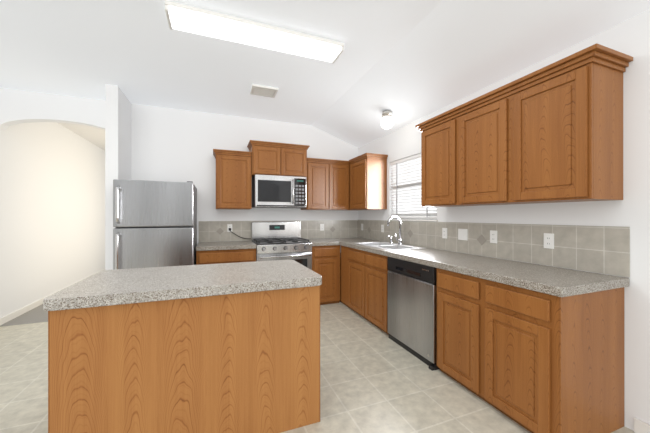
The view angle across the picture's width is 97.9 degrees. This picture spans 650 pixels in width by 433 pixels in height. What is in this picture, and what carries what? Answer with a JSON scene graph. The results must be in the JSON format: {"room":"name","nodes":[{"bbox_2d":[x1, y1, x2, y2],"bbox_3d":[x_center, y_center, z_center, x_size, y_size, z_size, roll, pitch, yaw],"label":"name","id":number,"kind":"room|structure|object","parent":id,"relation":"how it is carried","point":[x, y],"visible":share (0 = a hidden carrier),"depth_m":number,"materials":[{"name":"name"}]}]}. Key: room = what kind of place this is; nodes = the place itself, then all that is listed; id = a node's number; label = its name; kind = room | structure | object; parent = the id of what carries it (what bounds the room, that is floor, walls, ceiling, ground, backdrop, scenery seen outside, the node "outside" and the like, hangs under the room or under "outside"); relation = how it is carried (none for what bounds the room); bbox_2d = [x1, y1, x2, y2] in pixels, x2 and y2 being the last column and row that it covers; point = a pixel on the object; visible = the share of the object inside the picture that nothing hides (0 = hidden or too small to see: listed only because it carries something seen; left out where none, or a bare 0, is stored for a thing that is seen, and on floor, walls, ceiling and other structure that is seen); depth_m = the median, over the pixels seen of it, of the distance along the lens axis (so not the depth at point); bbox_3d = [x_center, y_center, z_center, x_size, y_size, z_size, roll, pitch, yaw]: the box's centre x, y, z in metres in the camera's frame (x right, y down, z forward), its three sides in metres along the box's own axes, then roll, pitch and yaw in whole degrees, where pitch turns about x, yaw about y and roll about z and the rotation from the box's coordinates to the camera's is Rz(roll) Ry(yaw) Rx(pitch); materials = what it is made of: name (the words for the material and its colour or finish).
{"room":"kitchen","nodes":[
{"label":"kitchen","id":0,"kind":"room"},
{"bbox_2d":[0,304,47,326],"bbox_3d":[-4.345,1.313,6.352,1.440,0.066,6.120,0,0,-21],"label":"floor","id":1,"kind":"structure","parent":0,"point":[38,314],"depth_m":3.54,"materials":[{"name":"grey"}]},
{"bbox_2d":[0,122,104,317],"bbox_3d":[-3.588,-0.104,2.560,0.120,2.780,13.740,0,0,-21],"label":"wall","id":2,"kind":"structure","parent":0,"point":[52,207],"depth_m":4.26,"materials":[{"name":"white paint"}]},
{"bbox_2d":[0,269,104,324],"bbox_3d":[-3.526,1.244,2.584,0.014,0.085,13.500,0,0,-21],"label":"baseboard","id":3,"kind":"structure","parent":2,"relation":"attached to","point":[33,305],"depth_m":3.71,"materials":[{"name":"white"}]},
{"bbox_2d":[57,122,104,150],"bbox_3d":[-4.366,-1.544,6.408,1.440,0.100,6.000,0,0,-21],"label":"ceiling","id":4,"kind":"structure","parent":0,"point":[95,136],"depth_m":5.06,"materials":[{"name":"white paint"}]},
{"bbox_2d":[105,84,130,269],"bbox_3d":[-3.608,-0.104,6.277,0.120,2.780,6.550,0,0,-21],"label":"wall","id":5,"kind":"structure","parent":0,"point":[117,134],"depth_m":3.23,"materials":[{"name":"white paint"}]},
{"bbox_2d":[0,88,357,252],"bbox_3d":[-1.632,-0.104,4.184,4.700,2.780,0.120,0,0,-21],"label":"wall","id":6,"kind":"structure","parent":0,"point":[173,145],"depth_m":4.02,"materials":[{"name":"white paint"}]},
{"bbox_2d":[213,149,251,209],"bbox_3d":[-1.325,-0.499,4.042,0.507,0.800,0.362,0,0,-21],"label":"upper cabinet","id":7,"kind":"object","parent":6,"relation":"attached to","point":[233,179],"visible":1,"depth_m":3.89,"materials":[{"name":"brown wood"}]},
{"bbox_2d":[247,140,309,176],"bbox_3d":[-0.706,-0.822,4.270,0.874,0.473,0.382,0,0,-21],"label":"upper cabinet","id":8,"kind":"object","parent":6,"relation":"attached to","point":[277,159],"visible":1,"depth_m":4.10,"materials":[{"name":"brown wood"}]},
{"bbox_2d":[252,174,305,207],"bbox_3d":[-0.689,-0.354,4.242,0.746,0.456,0.447,0,0,-21],"label":"over-the-range microwave","id":9,"kind":"object","parent":8,"relation":"attached to","point":[272,191],"visible":1,"depth_m":4.06,"materials":[{"name":"grey paint"}]},
{"bbox_2d":[199,220,358,241],"bbox_3d":[-0.617,0.219,4.504,2.550,0.307,0.011,0,0,-21],"label":"tile backsplash","id":10,"kind":"structure","parent":6,"relation":"attached to","point":[209,231],"depth_m":4.49,"materials":[{"name":"beige tile"}]},
{"bbox_2d":[227,224,231,231],"bbox_3d":[-1.409,0.176,4.191,0.070,0.114,0.008,0,0,-21],"label":"electrical outlet","id":11,"kind":"object","parent":10,"relation":"attached to","point":[229,226],"visible":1,"depth_m":4.18,"materials":[{"name":"white plastic"}]},
{"bbox_2d":[301,158,349,209],"bbox_3d":[0.004,-0.489,4.555,0.714,0.780,0.362,0,0,-21],"label":"upper cabinet","id":12,"kind":"object","parent":6,"relation":"attached to","point":[327,184],"visible":0.94,"depth_m":4.39,"materials":[{"name":"brown wood"}]},
{"bbox_2d":[0,301,634,432],"bbox_3d":[-0.238,1.316,0.574,4.940,0.060,7.620,0,0,-21],"label":"floor","id":13,"kind":"structure","parent":0,"point":[374,378],"depth_m":2.10,"materials":[{"name":"tile"}]},
{"bbox_2d":[48,299,175,432],"bbox_3d":[-1.151,0.857,1.711,0.514,0.858,0.700,0,0,-21],"label":"base cabinet","id":14,"kind":"object","parent":13,"relation":"on","point":[112,368],"depth_m":1.38,"materials":[{"name":"brown wood"}]},
{"bbox_2d":[43,260,321,310],"bbox_3d":[-0.774,0.401,1.851,1.350,0.053,0.750,0,0,-21],"label":"countertop","id":15,"kind":"structure","parent":14,"relation":"on","point":[120,286],"depth_m":1.62,"materials":[{"name":"stone"}]},
{"bbox_2d":[113,179,196,269],"bbox_3d":[-2.023,0.440,3.475,0.780,1.692,0.820,0,0,-21],"label":"refrigerator","id":16,"kind":"object","parent":13,"relation":"on","point":[155,223],"visible":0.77,"depth_m":3.16,"materials":[{"name":"grey paint"}]},
{"bbox_2d":[176,294,231,432],"bbox_3d":[-0.777,0.857,1.866,0.568,0.858,0.680,0,0,-21],"label":"base cabinet","id":17,"kind":"object","parent":13,"relation":"on","point":[203,324],"depth_m":1.53,"materials":[{"name":"brown wood"}]},
{"bbox_2d":[196,249,255,264],"bbox_3d":[-1.352,0.857,3.883,0.721,0.858,0.638,0,0,-21],"label":"base cabinet","id":18,"kind":"object","parent":13,"relation":"on","point":[224,256],"visible":0.17,"depth_m":3.58,"materials":[{"name":"brown wood"}]},
{"bbox_2d":[196,241,255,250],"bbox_3d":[-1.353,0.400,3.878,0.726,0.052,0.648,0,0,-21],"label":"countertop","id":19,"kind":"structure","parent":18,"relation":"on","point":[223,245],"depth_m":3.65,"materials":[{"name":"stone"}]},
{"bbox_2d":[232,285,319,432],"bbox_3d":[-0.395,0.857,2.003,0.514,0.858,0.700,0,0,-21],"label":"base cabinet","id":20,"kind":"object","parent":13,"relation":"on","point":[248,362],"depth_m":1.67,"materials":[{"name":"brown wood"}]},
{"bbox_2d":[251,222,311,269],"bbox_3d":[-0.638,0.689,4.108,0.764,1.195,0.677,0,0,-21],"label":"gas range","id":21,"kind":"object","parent":13,"relation":"on","point":[272,241],"visible":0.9,"depth_m":3.96,"materials":[{"name":"silver metal"}]},
{"bbox_2d":[311,245,339,304],"bbox_3d":[-0.088,0.857,4.371,0.441,0.858,0.638,0,0,-21],"label":"base cabinet","id":22,"kind":"object","parent":13,"relation":"on","point":[326,263],"visible":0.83,"depth_m":4.09,"materials":[{"name":"brown wood"}]},
{"bbox_2d":[308,238,339,245],"bbox_3d":[-0.110,0.400,4.357,0.390,0.052,0.648,0,0,-21],"label":"countertop","id":23,"kind":"structure","parent":22,"relation":"on","point":[323,241],"depth_m":4.12,"materials":[{"name":"stone"}]},
{"bbox_2d":[340,250,367,257],"bbox_3d":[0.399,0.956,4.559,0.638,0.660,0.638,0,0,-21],"label":"base cabinet","id":24,"kind":"object","parent":13,"relation":"on","point":[344,253],"depth_m":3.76,"materials":[{"name":"brown wood"}]},
{"bbox_2d":[340,237,371,240],"bbox_3d":[0.393,0.400,4.552,0.450,0.052,0.648,0,0,-21],"label":"countertop","id":25,"kind":"structure","parent":24,"relation":"on","point":[355,238],"depth_m":4.51,"materials":[{"name":"stone"}]},
{"bbox_2d":[340,254,388,334],"bbox_3d":[0.735,0.956,3.686,0.638,0.660,1.233,0,0,-21],"label":"base cabinet","id":26,"kind":"object","parent":13,"relation":"on","point":[363,281],"depth_m":3.39,"materials":[{"name":"brown wood"}]},
{"bbox_2d":[388,257,439,370],"bbox_3d":[1.060,0.858,2.779,0.630,0.857,0.682,0,0,-21],"label":"dishwasher","id":27,"kind":"object","parent":13,"relation":"on","point":[412,308],"visible":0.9,"depth_m":2.58,"materials":[{"name":"grey paint"}]},
{"bbox_2d":[437,268,623,432],"bbox_3d":[1.371,0.857,2.040,0.638,0.858,0.909,0,0,-21],"label":"base cabinet","id":28,"kind":"object","parent":13,"relation":"on","point":[531,361],"depth_m":1.68,"materials":[{"name":"brown wood"}]},
{"bbox_2d":[332,238,628,296],"bbox_3d":[0.906,0.400,3.222,0.654,0.052,3.498,0,0,-21],"label":"countertop","id":29,"kind":"structure","parent":28,"relation":"on","point":[557,281],"depth_m":1.94,"materials":[{"name":"stone"}]},
{"bbox_2d":[355,242,425,249],"bbox_3d":[0.779,0.467,3.555,0.479,0.200,0.864,0,0,-21],"label":"double-bowl sink","id":30,"kind":"object","parent":29,"relation":"in","point":[388,246],"visible":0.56,"depth_m":3.56,"materials":[{"name":"silver metal"}]},
{"bbox_2d":[387,216,402,244],"bbox_3d":[0.853,0.181,3.685,0.227,0.373,0.254,0,0,-21],"label":"gooseneck faucet","id":31,"kind":"object","parent":29,"relation":"on","point":[399,220],"visible":1,"depth_m":3.61,"materials":[{"name":"silver metal"}]},
{"bbox_2d":[0,0,649,147],"bbox_3d":[-0.260,-1.373,0.629,4.940,0.441,7.740,0,0,-21],"label":"ceiling","id":32,"kind":"structure","parent":0,"point":[406,62],"depth_m":2.51,"materials":[{"name":"white paint"}]},
{"bbox_2d":[164,0,343,63],"bbox_3d":[-0.513,-1.459,2.306,1.365,0.066,0.240,0,0,-21],"label":"fluorescent ceiling light","id":33,"kind":"object","parent":32,"relation":"attached to","point":[188,18],"visible":1,"depth_m":2.23,"materials":[{"name":"white plastic"}]},
{"bbox_2d":[250,84,278,97],"bbox_3d":[-0.722,-1.479,3.356,0.300,0.026,0.250,0,0,-21],"label":"ceiling vent","id":34,"kind":"object","parent":32,"relation":"in","point":[263,91],"visible":1,"depth_m":3.33,"materials":[{"name":"white metal"}]},
{"bbox_2d":[380,110,393,128],"bbox_3d":[0.779,-1.198,3.549,0.164,0.214,0.164,0,0,-21],"label":"globe ceiling light","id":35,"kind":"object","parent":32,"relation":"attached to","point":[387,121],"visible":1,"depth_m":3.50,"materials":[{"name":"white glass"}]},
{"bbox_2d":[358,9,649,430],"bbox_3d":[1.989,0.046,1.497,0.120,2.480,7.740,0,0,-21],"label":"wall","id":36,"kind":"structure","parent":0,"point":[630,37],"depth_m":1.72,"materials":[{"name":"white paint"}]},
{"bbox_2d":[349,153,387,209],"bbox_3d":[0.580,-0.494,4.472,0.362,0.790,0.932,0,0,-21],"label":"upper cabinet","id":37,"kind":"object","parent":36,"relation":"attached to","point":[367,181],"visible":0.92,"depth_m":4.10,"materials":[{"name":"brown wood"}]},
{"bbox_2d":[390,153,437,221],"bbox_3d":[1.135,-0.354,3.655,0.120,0.835,0.980,0,0,-21],"label":"kitchen window","id":38,"kind":"structure","parent":36,"relation":"in","point":[406,205],"depth_m":3.71,"materials":[{"name":"white glass"}]},
{"bbox_2d":[359,220,629,277],"bbox_3d":[1.206,0.219,3.338,0.011,0.307,3.498,0,0,-21],"label":"tile backsplash","id":39,"kind":"structure","parent":36,"relation":"attached to","point":[601,249],"depth_m":2.26,"materials":[{"name":"beige tile"}]},
{"bbox_2d":[442,228,446,238],"bbox_3d":[1.300,0.186,3.075,0.008,0.114,0.070,0,0,-21],"label":"electrical outlet","id":40,"kind":"object","parent":39,"relation":"attached to","point":[444,232],"visible":1,"depth_m":3.07,"materials":[{"name":"white plastic"}]},
{"bbox_2d":[458,229,467,240],"bbox_3d":[1.386,0.186,2.851,0.009,0.114,0.116,0,0,-21],"label":"light switch","id":41,"kind":"object","parent":39,"relation":"attached to","point":[462,234],"visible":1,"depth_m":2.84,"materials":[{"name":"white plastic"}]},
{"bbox_2d":[490,230,496,242],"bbox_3d":[1.509,0.186,2.534,0.008,0.114,0.070,0,0,-21],"label":"electrical outlet","id":42,"kind":"object","parent":39,"relation":"attached to","point":[493,236],"visible":1,"depth_m":2.53,"materials":[{"name":"white plastic"}]},
{"bbox_2d":[544,233,553,248],"bbox_3d":[1.671,0.186,2.115,0.008,0.114,0.070,0,0,-21],"label":"electrical outlet","id":43,"kind":"object","parent":39,"relation":"attached to","point":[548,240],"visible":1,"depth_m":2.11,"materials":[{"name":"white plastic"}]},
{"bbox_2d":[415,43,632,206],"bbox_3d":[1.399,-0.526,2.336,0.373,0.855,1.520,0,0,-21],"label":"upper cabinet","id":44,"kind":"object","parent":36,"relation":"attached to","point":[552,133],"depth_m":1.88,"materials":[{"name":"brown wood"}]},
{"bbox_2d":[634,418,649,432],"bbox_3d":[2.555,1.244,-0.155,0.014,0.085,3.950,0,0,-21],"label":"baseboard","id":45,"kind":"structure","parent":36,"relation":"attached to","point":[640,426],"depth_m":1.66,"materials":[{"name":"white"}]}
]}

